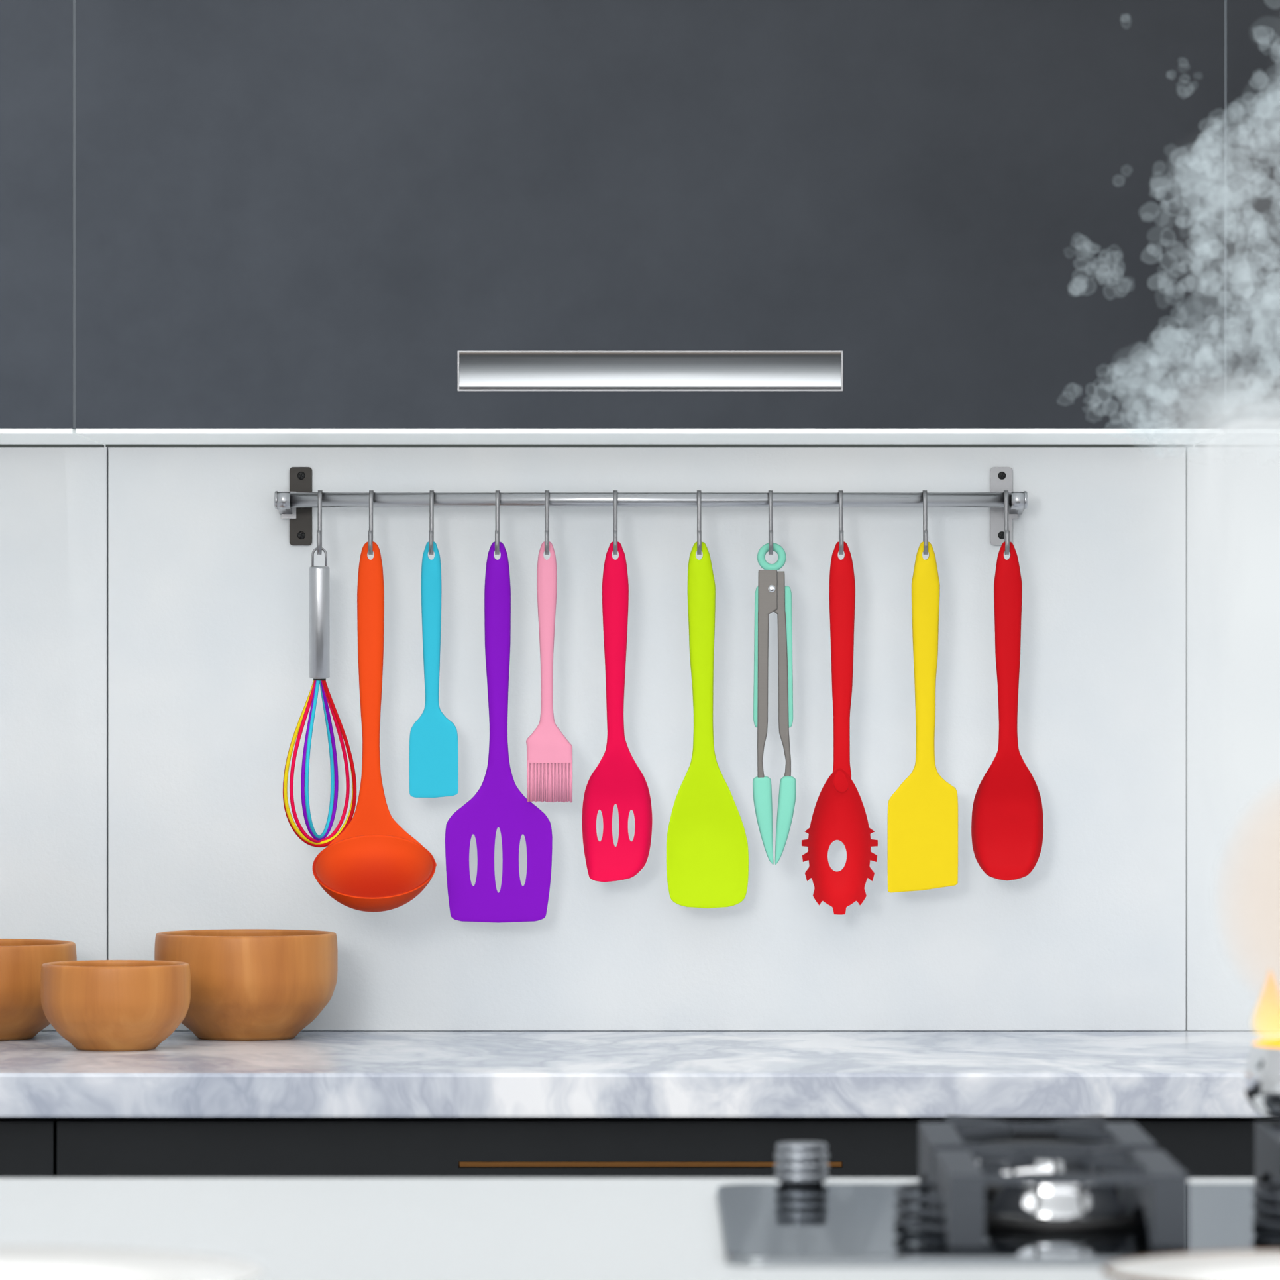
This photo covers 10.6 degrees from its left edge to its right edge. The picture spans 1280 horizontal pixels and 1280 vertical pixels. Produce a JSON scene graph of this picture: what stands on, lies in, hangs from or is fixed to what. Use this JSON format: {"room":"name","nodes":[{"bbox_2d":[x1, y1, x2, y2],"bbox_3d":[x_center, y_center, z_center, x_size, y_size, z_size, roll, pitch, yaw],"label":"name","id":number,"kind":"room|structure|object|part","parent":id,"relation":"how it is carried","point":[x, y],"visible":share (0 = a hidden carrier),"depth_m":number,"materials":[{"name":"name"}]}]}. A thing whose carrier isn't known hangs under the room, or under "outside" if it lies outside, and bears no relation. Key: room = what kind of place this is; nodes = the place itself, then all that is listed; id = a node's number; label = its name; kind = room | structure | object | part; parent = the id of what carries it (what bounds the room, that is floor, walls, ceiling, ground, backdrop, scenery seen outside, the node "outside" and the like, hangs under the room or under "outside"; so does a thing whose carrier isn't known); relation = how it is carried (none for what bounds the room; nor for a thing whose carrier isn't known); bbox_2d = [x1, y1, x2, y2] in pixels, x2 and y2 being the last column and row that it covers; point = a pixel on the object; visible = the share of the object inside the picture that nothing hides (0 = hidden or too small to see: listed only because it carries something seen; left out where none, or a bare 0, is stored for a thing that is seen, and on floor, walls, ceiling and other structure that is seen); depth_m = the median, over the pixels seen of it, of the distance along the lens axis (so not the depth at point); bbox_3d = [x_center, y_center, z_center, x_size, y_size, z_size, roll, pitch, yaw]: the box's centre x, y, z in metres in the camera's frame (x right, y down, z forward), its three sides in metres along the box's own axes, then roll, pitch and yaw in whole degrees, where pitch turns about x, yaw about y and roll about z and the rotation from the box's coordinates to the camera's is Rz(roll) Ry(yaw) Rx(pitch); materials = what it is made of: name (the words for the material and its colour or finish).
{"room":"kitchen","nodes":[
{"label":"kitchen","id":0,"kind":"room"},
{"bbox_2d":[0,443,1279,1030],"bbox_3d":[0.000,-0.053,6.177,5.000,2.700,0.106,0,0,0],"label":"wall","id":1,"kind":"structure","parent":0,"point":[156,684],"depth_m":6.12,"materials":[{"name":"white paint"}]},
{"bbox_2d":[0,0,104,447],"bbox_3d":[-0.957,-0.587,5.951,0.968,0.832,0.342,0,0,0],"label":"upper cabinet","id":2,"kind":"object","parent":1,"relation":"attached to","point":[36,36],"visible":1,"depth_m":5.78,"materials":[{"name":"grey"}]},
{"bbox_3d":[-0.957,-0.590,5.790,0.964,0.826,0.020,0,0,0],"label":"door","id":3,"kind":"part","parent":2,"relation":"part of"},
{"bbox_3d":[-0.986,0.077,6.127,1.026,0.540,0.006,0,0,0],"label":"panel","id":4,"kind":"part","parent":1,"relation":"part of","materials":[{"name":"white"}]},
{"bbox_2d":[72,0,1224,447],"bbox_3d":[0.008,-0.587,5.951,0.966,0.832,0.343,0,0,0],"label":"upper cabinet","id":5,"kind":"object","parent":1,"relation":"attached to","point":[296,223],"visible":0.96,"depth_m":5.78,"materials":[{"name":"grey"}]},
{"bbox_3d":[-0.312,-0.225,5.790,0.321,0.031,0.020,0,0,0],"label":"door","id":6,"kind":"part","parent":5,"relation":"part of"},
{"bbox_3d":[-0.152,-0.225,5.781,0.001,0.031,0.004,0,0,0],"label":"pull frame","id":7,"kind":"part","parent":5,"relation":"part of","materials":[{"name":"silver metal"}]},
{"bbox_3d":[0.008,-0.193,5.790,0.962,0.033,0.020,0,0,0],"label":"door","id":8,"kind":"part","parent":5,"relation":"part of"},
{"bbox_3d":[0.009,-0.241,5.781,0.322,0.001,0.004,0,0,0],"label":"pull frame","id":9,"kind":"part","parent":5,"relation":"part of","materials":[{"name":"silver metal"}]},
{"bbox_3d":[0.009,-0.209,5.781,0.322,0.001,0.004,0,0,0],"label":"pull frame","id":10,"kind":"part","parent":5,"relation":"part of","materials":[{"name":"silver metal"}]},
{"bbox_3d":[0.169,-0.225,5.781,0.001,0.031,0.004,0,0,0],"label":"pull frame","id":11,"kind":"part","parent":5,"relation":"part of","materials":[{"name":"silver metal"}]},
{"bbox_3d":[0.329,-0.225,5.790,0.320,0.031,0.020,0,0,0],"label":"door","id":12,"kind":"part","parent":5,"relation":"part of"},
{"bbox_2d":[274,467,1027,554],"bbox_3d":[0.010,-0.114,6.093,0.663,0.078,0.061,0,0,0],"label":"utensil rail","id":13,"kind":"object","parent":1,"relation":"attached to","point":[296,505],"visible":1,"depth_m":6.08,"materials":[{"name":"grey metal"}]},
{"bbox_3d":[-0.314,-0.121,6.100,0.012,0.019,0.043,0,0,0],"label":"bracket arm","id":14,"kind":"part","parent":13,"relation":"part of","materials":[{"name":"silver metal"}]},
{"bbox_3d":[-0.301,-0.119,6.123,0.020,0.069,0.002,0,0,0],"label":"bracket plate","id":15,"kind":"part","parent":13,"relation":"part of","materials":[{"name":"grey metal"}]},
{"bbox_2d":[282,547,356,847],"bbox_3d":[-0.282,0.050,6.079,0.065,0.265,0.038,0,0,-37],"label":"whisk","id":16,"kind":"object","parent":13,"relation":"hanging from","point":[319,576],"visible":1,"depth_m":6.07,"materials":[{"name":"multicoloured metal"}]},
{"bbox_3d":[-0.282,-0.015,6.074,0.018,0.099,0.018,0,2,0],"label":"handle","id":17,"kind":"part","parent":16,"relation":"part of","materials":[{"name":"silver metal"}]},
{"bbox_2d":[312,541,436,912],"bbox_3d":[-0.232,0.075,6.026,0.108,0.324,0.105,0,0,0],"label":"ladle","id":18,"kind":"object","parent":13,"relation":"hanging from","point":[373,865],"visible":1,"depth_m":6.07,"materials":[{"name":"orange plastic"}]},
{"bbox_2d":[409,541,458,797],"bbox_3d":[-0.182,0.026,6.074,0.043,0.226,0.013,0,0,1],"label":"spatula","id":19,"kind":"object","parent":13,"relation":"hanging from","point":[434,743],"visible":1,"depth_m":6.08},
{"bbox_2d":[445,541,552,922],"bbox_3d":[-0.124,0.081,6.075,0.094,0.336,0.017,0,0,0],"label":"slotted turner","id":20,"kind":"object","parent":13,"relation":"hanging from","point":[499,802],"visible":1,"depth_m":6.08,"materials":[{"name":"purple plastic"}]},
{"bbox_2d":[526,541,572,802],"bbox_3d":[-0.080,0.028,6.072,0.041,0.230,0.011,0,0,0],"label":"brush","id":21,"kind":"object","parent":13,"relation":"hanging from","point":[549,753],"visible":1,"depth_m":6.07,"materials":[{"name":"pink plastic"}]},
{"bbox_2d":[581,541,652,882],"bbox_3d":[-0.020,0.063,6.081,0.062,0.301,0.029,0,0,-4],"label":"slotted spoon","id":22,"kind":"object","parent":13,"relation":"hanging from","point":[617,779],"visible":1,"depth_m":6.08,"materials":[{"name":"plastic"}]},
{"bbox_3d":[0.010,-0.124,6.088,0.658,0.014,0.014,0,0,0],"label":"rod","id":23,"kind":"part","parent":13,"relation":"part of","materials":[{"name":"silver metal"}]},
{"bbox_2d":[666,541,748,908],"bbox_3d":[0.060,0.075,6.078,0.072,0.324,0.022,0,0,-7],"label":"spatula","id":24,"kind":"object","parent":13,"relation":"hanging from","point":[707,851],"visible":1,"depth_m":6.08,"materials":[{"name":"plastic"}]},
{"bbox_2d":[752,542,795,864],"bbox_3d":[0.118,0.056,6.072,0.038,0.284,0.016,0,0,0],"label":"tongs","id":25,"kind":"object","parent":13,"relation":"hanging from","point":[771,594],"visible":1,"depth_m":6.07,"materials":[{"name":"green plastic"}]},
{"bbox_3d":[0.112,0.031,6.070,0.018,0.184,0.007,0,0,0],"label":"arm","id":26,"kind":"part","parent":25,"relation":"part of","materials":[{"name":"silver metal"}]},
{"bbox_3d":[0.124,0.031,6.073,0.018,0.183,0.007,0,0,0],"label":"arm","id":27,"kind":"part","parent":25,"relation":"part of","materials":[{"name":"silver metal"}]},
{"bbox_2d":[801,541,877,914],"bbox_3d":[0.176,0.077,6.083,0.067,0.329,0.033,0,0,4],"label":"server","id":28,"kind":"object","parent":13,"relation":"hanging from","point":[839,813],"visible":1,"depth_m":6.08,"materials":[{"name":"red plastic"}]},
{"bbox_2d":[887,541,958,893],"bbox_3d":[0.249,0.068,6.074,0.062,0.310,0.016,0,0,0],"label":"spatula","id":29,"kind":"object","parent":13,"relation":"hanging from","point":[922,820],"visible":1,"depth_m":6.08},
{"bbox_3d":[0.321,-0.119,6.123,0.019,0.069,0.002,0,0,0],"label":"bracket plate","id":30,"kind":"part","parent":13,"relation":"part of","materials":[{"name":"silver metal"}]},
{"bbox_2d":[971,541,1043,880],"bbox_3d":[0.323,0.062,6.082,0.064,0.299,0.031,0,0,-3],"label":"spoon","id":31,"kind":"object","parent":13,"relation":"hanging from","point":[1007,819],"visible":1,"depth_m":6.08,"materials":[{"name":"plastic"}]},
{"bbox_3d":[0.333,-0.121,6.100,0.012,0.019,0.043,0,0,0],"label":"bracket arm","id":32,"kind":"part","parent":13,"relation":"part of","materials":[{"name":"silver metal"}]},
{"bbox_3d":[0.992,0.077,6.127,1.014,0.540,0.006,0,0,0],"label":"panel","id":33,"kind":"part","parent":1,"relation":"part of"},
{"bbox_2d":[1224,0,1279,411],"bbox_3d":[0.973,-0.587,5.951,0.967,0.832,0.342,0,0,0],"label":"upper cabinet","id":34,"kind":"object","parent":1,"relation":"attached to","point":[1252,27],"visible":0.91,"depth_m":5.78,"materials":[{"name":"grey"}]},
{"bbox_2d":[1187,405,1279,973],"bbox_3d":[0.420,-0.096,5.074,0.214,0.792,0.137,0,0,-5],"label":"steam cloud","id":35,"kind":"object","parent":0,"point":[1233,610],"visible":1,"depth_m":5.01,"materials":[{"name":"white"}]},
{"bbox_3d":[0.000,1.272,2.530,4.800,0.050,7.200,0,0,0],"label":"floor","id":36,"kind":"structure","parent":0,"visible":0},
{"bbox_2d":[0,1117,58,1177],"bbox_3d":[-0.955,0.815,5.839,0.970,0.864,0.578,0,0,0],"label":"base cabinet","id":37,"kind":"object","parent":36,"relation":"on","point":[28,1145],"visible":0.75,"depth_m":5.55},
{"bbox_2d":[0,1177,1254,1279],"bbox_3d":[0.000,0.797,3.928,3.000,0.900,1.050,0,0,0],"label":"kitchen island","id":38,"kind":"object","parent":36,"relation":"on","point":[291,1228],"visible":0.58,"depth_m":4.10,"materials":[{"name":"white"}]},
{"bbox_2d":[0,1244,265,1279],"bbox_3d":[-0.343,0.336,3.551,0.300,0.022,0.300,0,0,0],"label":"dinner plate","id":39,"kind":"object","parent":38,"relation":"on","point":[16,1262],"visible":1,"depth_m":3.65,"materials":[{"name":"white ceramic"}]},
{"bbox_2d":[716,1115,1279,1267],"bbox_3d":[0.438,0.323,4.086,0.780,0.047,0.537,0,0,0],"label":"gas cooktop","id":40,"kind":"object","parent":38,"relation":"in","point":[1027,1203],"visible":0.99,"depth_m":3.99,"materials":[{"name":"stainless steel"},{"name":"cast iron"},{"name":"polished chrome"}]},
{"bbox_3d":[0.101,0.328,4.330,0.034,0.026,0.034,0,0,0],"label":"knob","id":41,"kind":"part","parent":40,"relation":"part of","materials":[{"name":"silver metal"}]},
{"bbox_3d":[0.243,0.338,4.278,0.094,0.006,0.094,0,0,0],"label":"burner","id":42,"kind":"part","parent":40,"relation":"part of","materials":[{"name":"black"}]},
{"bbox_3d":[0.438,0.344,4.075,0.780,0.006,0.517,0,0,0],"label":"glass","id":43,"kind":"part","parent":40,"relation":"part of","materials":[{"name":"grey glass"}]},
{"bbox_3d":[0.243,0.338,4.023,0.094,0.006,0.094,0,0,0],"label":"burner","id":44,"kind":"part","parent":40,"relation":"part of","materials":[{"name":"black"}]},
{"bbox_2d":[1244,1038,1279,1120],"bbox_3d":[0.532,0.273,4.278,0.315,0.053,0.155,0,0,0],"label":"saucepan","id":45,"kind":"object","parent":40,"relation":"on","point":[1262,1069],"visible":1,"depth_m":4.25,"materials":[{"name":"silver metal"}]},
{"bbox_2d":[1102,1249,1279,1279],"bbox_3d":[0.349,0.335,3.555,0.222,0.023,0.222,0,0,0],"label":"dinner plate","id":46,"kind":"object","parent":38,"relation":"on","point":[1262,1264],"visible":1,"depth_m":3.63,"materials":[{"name":"white ceramic"}]},
{"bbox_2d":[56,1117,1278,1177],"bbox_3d":[0.492,0.815,5.839,1.925,0.864,0.578,0,0,0],"label":"base cabinet","id":47,"kind":"object","parent":36,"relation":"on","point":[87,1147],"visible":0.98,"depth_m":5.55,"materials":[{"name":"black metal"}]},
{"bbox_3d":[-0.307,0.422,5.560,0.323,0.005,0.020,0,0,0],"label":"drawer","id":48,"kind":"part","parent":47,"relation":"part of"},
{"bbox_2d":[0,1030,1279,1117],"bbox_3d":[0.007,0.365,5.830,2.895,0.036,0.600,0,0,0],"label":"countertop","id":49,"kind":"structure","parent":47,"relation":"on","point":[311,1074],"depth_m":5.53,"materials":[{"name":"white stone"}]},
{"bbox_2d":[0,938,76,1040],"bbox_3d":[-0.571,0.305,6.015,0.159,0.083,0.159,0,0,0],"label":"wooden bowl","id":50,"kind":"object","parent":49,"relation":"on","point":[22,1016],"visible":0.66,"depth_m":5.95,"materials":[{"name":"brown wood"}]},
{"bbox_2d":[40,960,190,1051],"bbox_3d":[-0.445,0.310,5.854,0.127,0.073,0.127,0,0,0],"label":"wooden bowl","id":51,"kind":"object","parent":49,"relation":"on","point":[94,1005],"visible":1,"depth_m":5.81,"materials":[{"name":"brown wood"}]},
{"bbox_2d":[154,928,337,1040],"bbox_3d":[-0.343,0.301,6.017,0.159,0.092,0.159,0,0,0],"label":"wooden bowl","id":52,"kind":"object","parent":49,"relation":"on","point":[247,984],"visible":0.8,"depth_m":5.95,"materials":[{"name":"brown wood"}]},
{"bbox_3d":[0.492,0.526,5.560,1.922,0.203,0.020,0,0,0],"label":"drawer","id":53,"kind":"part","parent":47,"relation":"part of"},
{"bbox_3d":[0.492,0.403,5.560,1.922,0.032,0.020,0,0,0],"label":"drawer","id":54,"kind":"part","parent":47,"relation":"part of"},
{"bbox_3d":[0.808,0.422,5.560,1.290,0.005,0.020,0,0,0],"label":"drawer","id":55,"kind":"part","parent":47,"relation":"part of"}
]}

